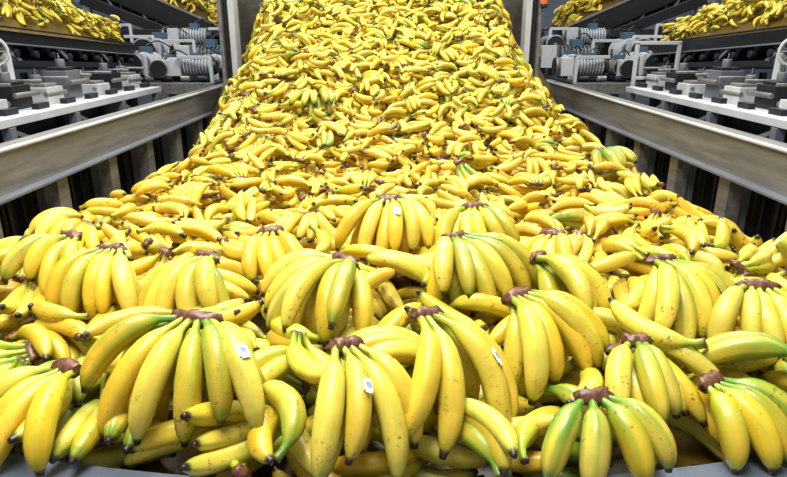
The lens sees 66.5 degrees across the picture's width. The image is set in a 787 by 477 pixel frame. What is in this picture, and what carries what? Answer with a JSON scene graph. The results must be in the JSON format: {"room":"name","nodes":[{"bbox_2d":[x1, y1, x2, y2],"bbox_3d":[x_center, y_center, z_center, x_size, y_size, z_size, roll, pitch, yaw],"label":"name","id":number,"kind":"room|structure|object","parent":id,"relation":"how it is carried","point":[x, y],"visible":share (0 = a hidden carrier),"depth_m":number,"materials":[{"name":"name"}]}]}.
{"room":"fruit processing factory","nodes":[
{"label":"fruit processing factory","id":0,"kind":"room"},
{"bbox_2d":[12,0,774,105],"bbox_3d":[0.000,-5.894,15.004,20.000,6.000,0.200,0,19,0],"label":"wall","id":1,"kind":"structure","parent":0,"point":[548,14],"depth_m":15.09,"materials":[{"name":"paint"}]},
{"bbox_3d":[0.000,0.219,6.404,20.000,0.100,22.000,0,19,0],"label":"floor","id":2,"kind":"structure","parent":0,"visible":0},
{"bbox_2d":[0,25,139,142],"bbox_3d":[-3.538,-0.745,5.405,1.315,2.365,3.927,0,19,0],"label":"conveyor","id":3,"kind":"object","parent":2,"relation":"on","point":[36,51],"visible":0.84,"depth_m":5.38,"materials":[{"name":"black metal"}]},
{"bbox_2d":[0,0,124,44],"bbox_3d":[-3.553,-1.970,4.863,1.334,0.838,3.651,0,19,0],"label":"heap","id":4,"kind":"object","parent":3,"relation":"on","point":[59,16],"visible":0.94,"depth_m":5.37,"materials":[{"name":"yellow food"}]},
{"bbox_2d":[0,53,163,142],"bbox_3d":[-2.478,-0.462,5.015,0.765,2.077,4.600,0,19,0],"label":"bench","id":5,"kind":"object","parent":2,"relation":"on","point":[62,92],"visible":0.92,"depth_m":4.59,"materials":[{"name":"metal"}]},
{"bbox_2d":[0,39,14,78],"bbox_3d":[-2.800,-1.200,4.293,0.204,0.486,0.276,0,19,0],"label":"stand","id":6,"kind":"object","parent":5,"relation":"on","point":[5,53],"visible":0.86,"depth_m":4.28,"materials":[{"name":"metal"}]},
{"bbox_2d":[0,83,222,278],"bbox_3d":[-1.885,-0.127,4.597,0.221,1.708,6.415,0,19,0],"label":"rail","id":7,"kind":"object","parent":2,"relation":"on","point":[72,165],"visible":0.34,"depth_m":3.78,"materials":[{"name":"metal"}]},
{"bbox_2d":[32,0,217,75],"bbox_3d":[-4.554,-3.093,9.719,4.209,4.064,1.295,0,19,0],"label":"conveyor","id":8,"kind":"object","parent":2,"relation":"on","point":[162,12],"visible":0.14,"depth_m":8.97,"materials":[{"name":"black metal"}]},
{"bbox_2d":[164,0,217,23],"bbox_3d":[-4.495,-4.309,9.325,3.780,2.112,1.206,0,19,0],"label":"heap","id":9,"kind":"object","parent":8,"relation":"on","point":[205,9],"visible":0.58,"depth_m":9.14,"materials":[{"name":"yellow food"}]},
{"bbox_2d":[41,0,222,96],"bbox_3d":[-3.263,-1.777,7.845,2.675,2.764,2.295,0,19,0],"label":"machine","id":10,"kind":"object","parent":2,"relation":"on","point":[178,60],"visible":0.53,"depth_m":7.42,"materials":[{"name":"metal"}]},
{"bbox_2d":[216,0,547,94],"bbox_3d":[-0.114,-1.520,6.224,2.912,3.310,1.632,0,19,0],"label":"metal frame","id":11,"kind":"object","parent":2,"relation":"on","point":[236,18],"visible":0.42,"depth_m":5.44,"materials":[{"name":"metal"}]},
{"bbox_2d":[0,453,786,476],"bbox_3d":[0.000,0.114,4.231,3.689,1.485,6.453,0,19,0],"label":"trough","id":12,"kind":"object","parent":2,"relation":"on","point":[14,465],"visible":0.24,"depth_m":1.04,"materials":[{"name":"metal"}]},
{"bbox_2d":[0,358,81,476],"bbox_3d":[-0.682,0.318,1.082,0.211,0.141,0.203,0,19,0],"label":"banana bunch","id":13,"kind":"object","parent":12,"relation":"on","point":[35,395],"visible":0.98,"depth_m":1.04,"materials":[{"name":"yellow food"}]},
{"bbox_2d":[0,0,786,476],"bbox_3d":[0.010,-1.039,3.670,3.600,2.104,6.200,0,19,0],"label":"bananas","id":14,"kind":"object","parent":12,"relation":"on","point":[437,104],"visible":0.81,"depth_m":1.99,"materials":[{"name":"yellow food"}]},
{"bbox_2d":[0,229,82,295],"bbox_3d":[-0.918,0.067,1.603,0.194,0.154,0.166,0,19,0],"label":"banana bunch","id":15,"kind":"object","parent":14,"relation":"on","point":[37,252],"visible":0.77,"depth_m":1.56,"materials":[{"name":"yellow food"}]},
{"bbox_2d":[44,242,140,319],"bbox_3d":[-0.738,0.128,1.509,0.241,0.203,0.181,0,19,0],"label":"banana bunch","id":16,"kind":"object","parent":14,"relation":"on","point":[98,277],"visible":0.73,"depth_m":1.46,"materials":[{"name":"yellow food"}]},
{"bbox_2d":[79,309,267,447],"bbox_3d":[-0.403,0.287,1.127,0.357,0.265,0.202,0,19,0],"label":"banana bunch","id":17,"kind":"object","parent":14,"relation":"on","point":[154,354],"visible":0.89,"depth_m":1.06,"materials":[{"name":"yellow food"}]},
{"bbox_2d":[239,346,246,351],"bbox_3d":[-0.266,0.196,1.062,0.013,0.008,0.011,-14,23,-36],"label":"print","id":18,"kind":"object","parent":17,"relation":"on","point":[241,348],"depth_m":1.06},
{"bbox_2d":[138,249,229,309],"bbox_3d":[-0.497,0.142,1.463,0.262,0.222,0.181,4,19,13],"label":"banana bunch","id":19,"kind":"object","parent":14,"relation":"on","point":[185,283],"visible":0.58,"depth_m":1.41,"materials":[{"name":"yellow food"}]},
{"bbox_2d":[241,225,302,283],"bbox_3d":[-0.340,0.059,1.654,0.165,0.148,0.185,-14,23,-35],"label":"banana bunch","id":20,"kind":"object","parent":14,"relation":"on","point":[262,251],"visible":0.56,"depth_m":1.63,"materials":[{"name":"yellow food"}]},
{"bbox_2d":[289,88,334,116],"bbox_3d":[-0.481,-0.803,3.592,0.270,0.181,0.227,0,19,0],"label":"banana bunch","id":21,"kind":"object","parent":14,"relation":"on","point":[326,97],"visible":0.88,"depth_m":3.54,"materials":[{"name":"yellow food"}]},
{"bbox_2d":[260,249,372,346],"bbox_3d":[-0.182,0.148,1.390,0.236,0.235,0.335,-16,24,-40],"label":"banana bunch","id":22,"kind":"object","parent":14,"relation":"on","point":[315,290],"visible":0.86,"depth_m":1.33,"materials":[{"name":"yellow food"}]},
{"bbox_2d":[310,335,423,476],"bbox_3d":[-0.042,0.316,1.051,0.190,0.229,0.233,0,19,0],"label":"banana bunch","id":23,"kind":"object","parent":14,"relation":"on","point":[346,401],"visible":1,"depth_m":1.01,"materials":[{"name":"yellow food"}]},
{"bbox_2d":[334,193,434,259],"bbox_3d":[-0.027,-0.015,1.854,0.307,0.214,0.200,0,19,0],"label":"banana bunch","id":24,"kind":"object","parent":14,"relation":"on","point":[403,223],"visible":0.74,"depth_m":1.81,"materials":[{"name":"yellow food"}]},
{"bbox_2d":[405,305,518,459],"bbox_3d":[0.121,0.282,1.131,0.238,0.259,0.236,0,19,0],"label":"banana bunch","id":25,"kind":"object","parent":14,"relation":"on","point":[454,356],"visible":0.81,"depth_m":1.09,"materials":[{"name":"yellow food"}]},
{"bbox_2d":[434,201,520,244],"bbox_3d":[0.252,-0.024,1.833,0.259,0.146,0.179,0,19,0],"label":"banana bunch","id":26,"kind":"object","parent":14,"relation":"on","point":[476,217],"visible":0.64,"depth_m":1.79,"materials":[{"name":"yellow food"}]},
{"bbox_2d":[426,229,538,317],"bbox_3d":[0.215,0.094,1.532,0.324,0.217,0.219,-17,25,-40],"label":"banana bunch","id":27,"kind":"object","parent":14,"relation":"on","point":[489,263],"visible":0.77,"depth_m":1.48,"materials":[{"name":"yellow food"}]},
{"bbox_2d":[513,228,573,289],"bbox_3d":[0.412,0.062,1.646,0.199,0.165,0.177,9,21,25],"label":"banana bunch","id":28,"kind":"object","parent":14,"relation":"on","point":[553,240],"visible":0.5,"depth_m":1.62,"materials":[{"name":"yellow food"}]},
{"bbox_2d":[500,285,610,405],"bbox_3d":[0.324,0.231,1.256,0.255,0.238,0.196,-11,21,-29],"label":"banana bunch","id":29,"kind":"object","parent":14,"relation":"on","point":[545,328],"visible":0.87,"depth_m":1.20,"materials":[{"name":"yellow food"}]},
{"bbox_2d":[529,250,611,309],"bbox_3d":[0.427,0.145,1.474,0.205,0.247,0.250,14,23,36],"label":"banana bunch","id":30,"kind":"object","parent":14,"relation":"on","point":[565,272],"visible":0.6,"depth_m":1.43,"materials":[{"name":"yellow food"}]},
{"bbox_2d":[591,146,637,174],"bbox_3d":[0.987,-0.355,2.703,0.207,0.110,0.198,0,19,0],"label":"banana bunch","id":31,"kind":"object","parent":14,"relation":"on","point":[621,155],"visible":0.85,"depth_m":2.67,"materials":[{"name":"yellow food"}]},
{"bbox_2d":[605,332,682,423],"bbox_3d":[0.452,0.258,1.118,0.136,0.105,0.183,0,19,0],"label":"banana bunch","id":32,"kind":"object","parent":14,"relation":"on","point":[658,383],"visible":0.84,"depth_m":1.08,"materials":[{"name":"yellow food"}]},
{"bbox_2d":[638,253,739,367],"bbox_3d":[0.679,0.164,1.408,0.350,0.233,0.189,-10,21,-27],"label":"banana bunch","id":33,"kind":"object","parent":14,"relation":"on","point":[680,296],"visible":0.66,"depth_m":1.34,"materials":[{"name":"yellow food"}]},
{"bbox_2d":[706,278,786,359],"bbox_3d":[0.824,0.188,1.316,0.255,0.156,0.168,7,20,19],"label":"banana bunch","id":34,"kind":"object","parent":14,"relation":"on","point":[762,307],"visible":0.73,"depth_m":1.29,"materials":[{"name":"yellow food"}]},
{"bbox_2d":[540,385,676,476],"bbox_3d":[0.361,0.344,1.033,0.231,0.134,0.138,0,19,0],"label":"banana bunch","id":35,"kind":"object","parent":12,"relation":"on","point":[642,435],"visible":1,"depth_m":1.00,"materials":[{"name":"yellow food"}]},
{"bbox_2d":[696,369,786,474],"bbox_3d":[0.663,0.328,1.090,0.194,0.116,0.170,0,19,0],"label":"banana bunch","id":36,"kind":"object","parent":12,"relation":"on","point":[744,411],"visible":1,"depth_m":1.05,"materials":[{"name":"yellow food"}]},
{"bbox_2d":[539,0,745,96],"bbox_3d":[3.220,-1.777,7.845,2.760,2.764,2.295,0,19,0],"label":"machine","id":37,"kind":"object","parent":2,"relation":"on","point":[600,60],"visible":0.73,"depth_m":7.73,"materials":[{"name":"metal"}]},
{"bbox_2d":[543,0,754,75],"bbox_3d":[4.554,-3.093,9.719,4.209,4.064,1.295,0,19,0],"label":"conveyor","id":38,"kind":"object","parent":2,"relation":"on","point":[624,12],"visible":0.2,"depth_m":8.98,"materials":[{"name":"black metal"}]},
{"bbox_2d":[552,0,622,26],"bbox_3d":[4.505,-4.308,9.328,3.780,2.099,1.200,0,19,0],"label":"heap","id":39,"kind":"object","parent":38,"relation":"on","point":[576,10],"visible":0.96,"depth_m":9.21,"materials":[{"name":"yellow food"}]},
{"bbox_2d":[630,41,682,111],"bbox_3d":[2.650,-0.947,6.329,0.455,2.158,0.035,0,19,0],"label":"stand","id":40,"kind":"object","parent":2,"relation":"on","point":[638,43],"visible":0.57,"depth_m":6.01,"materials":[{"name":"grey metal"}]},
{"bbox_2d":[546,79,786,270],"bbox_3d":[1.885,-0.127,4.597,0.221,1.708,6.415,0,19,0],"label":"rail","id":41,"kind":"object","parent":2,"relation":"on","point":[740,177],"visible":0.3,"depth_m":3.70,"materials":[{"name":"metal"}]},
{"bbox_2d":[623,53,786,142],"bbox_3d":[2.478,-0.462,5.015,0.765,2.077,4.600,0,19,0],"label":"bench","id":42,"kind":"object","parent":2,"relation":"on","point":[723,92],"visible":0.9,"depth_m":4.61,"materials":[{"name":"metal"}]},
{"bbox_2d":[772,39,786,78],"bbox_3d":[2.800,-1.200,4.293,0.204,0.486,0.276,0,19,0],"label":"stand","id":43,"kind":"object","parent":42,"relation":"on","point":[781,53],"visible":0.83,"depth_m":4.28,"materials":[{"name":"metal"}]},
{"bbox_2d":[647,25,786,142],"bbox_3d":[3.538,-0.745,5.405,1.315,2.365,3.927,0,19,0],"label":"conveyor","id":44,"kind":"object","parent":2,"relation":"on","point":[747,50],"visible":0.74,"depth_m":5.33,"materials":[{"name":"black metal"}]},
{"bbox_2d":[659,0,786,40],"bbox_3d":[3.554,-1.959,4.867,1.330,0.814,3.652,0,19,0],"label":"heap","id":45,"kind":"object","parent":44,"relation":"on","point":[730,16],"visible":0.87,"depth_m":5.40,"materials":[{"name":"yellow food"}]}
]}

